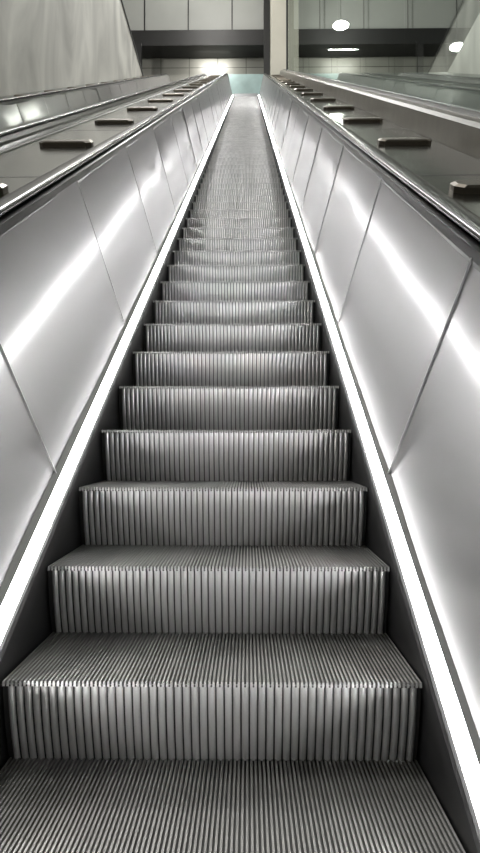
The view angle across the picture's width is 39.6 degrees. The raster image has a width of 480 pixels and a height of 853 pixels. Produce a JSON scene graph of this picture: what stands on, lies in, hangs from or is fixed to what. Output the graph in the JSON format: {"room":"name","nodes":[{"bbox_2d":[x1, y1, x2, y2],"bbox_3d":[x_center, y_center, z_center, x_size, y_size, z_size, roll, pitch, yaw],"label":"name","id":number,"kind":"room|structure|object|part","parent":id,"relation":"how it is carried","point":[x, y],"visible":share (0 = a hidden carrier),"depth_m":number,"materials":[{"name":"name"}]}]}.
{"room":"metro station","nodes":[
{"label":"metro station","id":0,"kind":"room"},
{"bbox_2d":[0,0,141,96],"bbox_3d":[-4.807,-4.510,9.909,0.350,23.450,47.500,0,-1,1],"label":"wall","id":1,"kind":"structure","parent":0,"point":[45,44],"depth_m":17.06,"materials":[{"name":"concrete"}]},
{"bbox_2d":[121,0,143,75],"bbox_3d":[-4.817,-16.281,10.216,0.430,0.100,47.600,0,-1,1],"label":"trim","id":2,"kind":"structure","parent":1,"relation":"on","point":[121,0],"depth_m":27.15,"materials":[{"name":"black metal"}]},
{"bbox_2d":[142,56,455,81],"bbox_3d":[1.347,-22.353,37.633,30.000,13.664,0.300,0,-1,1],"label":"wall","id":3,"kind":"structure","parent":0,"point":[177,69],"depth_m":37.40,"materials":[{"name":"tile"}]},
{"bbox_2d":[217,74,262,95],"bbox_3d":[0.043,-17.562,37.144,2.600,4.064,0.300,0,-1,1],"label":"window","id":4,"kind":"structure","parent":3,"relation":"in","point":[239,83],"depth_m":37.02,"materials":[{"name":"teal glass"}]},
{"bbox_2d":[122,0,479,29],"bbox_3d":[1.339,-25.373,37.044,30.000,7.650,0.990,0,-1,1],"label":"wall","id":5,"kind":"structure","parent":0,"point":[159,14],"depth_m":36.46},
{"bbox_2d":[144,0,407,29],"bbox_3d":[0.763,-25.389,36.541,16.860,7.640,0.030,0,-1,1],"label":"ceiling mullions","id":6,"kind":"object","parent":5,"relation":"attached to","point":[144,0],"depth_m":36.47,"materials":[{"name":"grey metal"}]},
{"bbox_2d":[131,28,470,57],"bbox_3d":[1.337,-21.128,36.756,30.000,0.850,1.200,0,-1,1],"label":"ceiling beam","id":7,"kind":"structure","parent":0,"point":[381,42],"depth_m":36.21,"materials":[{"name":"black metal"}]},
{"bbox_2d":[307,72,479,109],"bbox_3d":[5.520,-5.757,12.063,7.049,22.536,42.800,0,-1,1],"label":"floor","id":8,"kind":"structure","parent":0,"point":[461,89],"depth_m":16.06,"materials":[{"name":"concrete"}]},
{"bbox_2d":[280,70,479,159],"bbox_3d":[1.819,-5.871,12.110,0.350,22.606,42.800,0,-1,1],"label":"escalator","id":9,"kind":"object","parent":8,"relation":"on","point":[460,132],"visible":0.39,"depth_m":6.14,"materials":[{"name":"metal"}]},
{"bbox_2d":[286,0,287,70],"bbox_3d":[1.995,-17.382,28.224,0.080,5.300,0.120,0,-1,1],"label":"end post","id":10,"kind":"object","parent":9,"relation":"on","point":[286,0],"visible":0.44,"depth_m":28.14,"materials":[{"name":"black metal"}]},
{"bbox_2d":[283,69,479,117],"bbox_3d":[1.804,-6.038,12.114,0.050,22.321,42.800,0,-1,1],"label":"glass channel","id":11,"kind":"object","parent":9,"relation":"attached to","point":[475,113],"visible":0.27,"depth_m":6.62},
{"bbox_2d":[447,13,479,73],"bbox_3d":[9.167,-4.514,9.741,0.300,23.450,47.500,0,-1,1],"label":"wall","id":12,"kind":"structure","parent":0,"point":[467,60],"depth_m":26.63,"materials":[{"name":"concrete"}]},
{"bbox_3d":[1.245,-26.069,29.213,30.000,0.400,17.300,0,-1,1],"label":"ceiling","id":13,"kind":"structure","parent":0,"visible":0},
{"bbox_2d":[332,0,349,30],"bbox_3d":[5.209,-23.169,34.453,0.900,5.170,0.900,0,-1,1],"label":"pendant lamp","id":14,"kind":"object","parent":13,"relation":"hanging from","point":[341,24],"visible":1,"depth_m":34.28,"materials":[{"name":"white glass"}]},
{"bbox_3d":[5.209,-20.814,34.402,0.900,0.220,0.900,0,-1,1],"label":"lamp shade","id":15,"kind":"part","parent":14,"relation":"part of","materials":[{"name":"white glass"}]},
{"bbox_2d":[333,21,348,29],"bbox_3d":[5.209,-20.645,34.398,0.810,0.120,0.810,0,-1,1],"label":"diffuser","id":16,"kind":"object","parent":14,"relation":"attached to","point":[337,25],"depth_m":34.26,"materials":[{"name":"white glass"}]},
{"bbox_2d":[449,0,463,51],"bbox_3d":[9.861,-21.483,30.359,0.720,8.720,0.720,0,-1,1],"label":"pendant lamp","id":17,"kind":"object","parent":13,"relation":"hanging from","point":[455,46],"visible":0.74,"depth_m":30.20,"materials":[{"name":"white glass"}]},
{"bbox_3d":[9.861,-17.354,30.269,0.720,0.220,0.720,0,-1,1],"label":"lamp shade","id":18,"kind":"part","parent":17,"relation":"part of","materials":[{"name":"white glass"}]},
{"bbox_3d":[9.861,-21.643,30.363,0.030,8.400,0.030,0,-1,1],"label":"rod","id":19,"kind":"part","parent":17,"relation":"part of","materials":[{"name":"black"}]},
{"bbox_2d":[450,43,462,51],"bbox_3d":[9.861,-17.184,30.265,0.648,0.120,0.648,0,-1,1],"label":"diffuser","id":20,"kind":"object","parent":17,"relation":"attached to","point":[454,47],"depth_m":30.14,"materials":[{"name":"white glass"}]},
{"bbox_3d":[1.770,5.862,-10.953,14.000,0.300,6.400,0,-1,1],"label":"floor","id":21,"kind":"structure","parent":0,"visible":0},
{"bbox_2d":[0,73,205,144],"bbox_3d":[-2.755,-5.214,12.151,1.910,23.654,43.647,0,-1,1],"label":"escalator","id":22,"kind":"object","parent":21,"relation":"on","point":[22,116],"visible":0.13,"depth_m":11.80,"materials":[{"name":"metal"}]},
{"bbox_2d":[0,75,152,98],"bbox_3d":[-4.150,-5.471,12.173,0.870,22.990,42.800,0,-1,1],"label":"deck","id":23,"kind":"object","parent":22,"relation":"attached to","point":[15,95],"visible":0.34,"depth_m":15.93,"materials":[{"name":"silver metal"}]},
{"bbox_2d":[0,73,479,852],"bbox_3d":[0.044,-5.215,12.117,1.910,23.654,43.647,0,-1,1],"label":"escalator","id":24,"kind":"object","parent":21,"relation":"on","point":[223,286],"visible":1,"depth_m":2.40,"materials":[{"name":"metal"}]},
{"bbox_2d":[0,75,221,197],"bbox_3d":[-1.355,-5.472,12.139,0.888,22.990,42.800,0,-1,1],"label":"deck","id":25,"kind":"object","parent":24,"relation":"attached to","point":[23,160],"visible":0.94,"depth_m":5.72,"materials":[{"name":"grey metal"}]},
{"bbox_3d":[0.044,-5.475,12.123,1.862,23.132,43.647,0,-1,1],"label":"handrail","id":26,"kind":"part","parent":24,"relation":"part of","materials":[{"name":"black rubber"}]},
{"bbox_3d":[0.289,-15.538,32.646,1.130,0.220,2.600,0,-1,1],"label":"comb plate","id":27,"kind":"part","parent":24,"relation":"part of","materials":[{"name":"silver metal"}]},
{"bbox_2d":[269,75,479,216],"bbox_3d":[1.320,-5.473,12.107,0.639,22.990,42.800,0,-1,1],"label":"deck","id":28,"kind":"object","parent":24,"relation":"attached to","point":[453,172],"visible":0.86,"depth_m":4.81,"materials":[{"name":"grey metal"}]},
{"bbox_3d":[1.285,-15.435,32.331,30.000,0.400,12.000,0,-1,1],"label":"floor","id":29,"kind":"structure","parent":0,"visible":0},
{"bbox_2d":[135,0,269,74],"bbox_3d":[-2.032,-20.637,36.036,7.280,10.164,0.300,0,-1,1],"label":"wall edge","id":30,"kind":"structure","parent":29,"relation":"on","point":[138,45],"depth_m":35.86,"materials":[{"name":"black metal"}]},
{"bbox_2d":[270,0,298,74],"bbox_3d":[2.346,-20.650,35.433,1.450,10.164,1.200,0,-1,1],"label":"column","id":31,"kind":"structure","parent":29,"relation":"on","point":[277,7],"depth_m":34.83,"materials":[{"name":"paint"}]}
]}

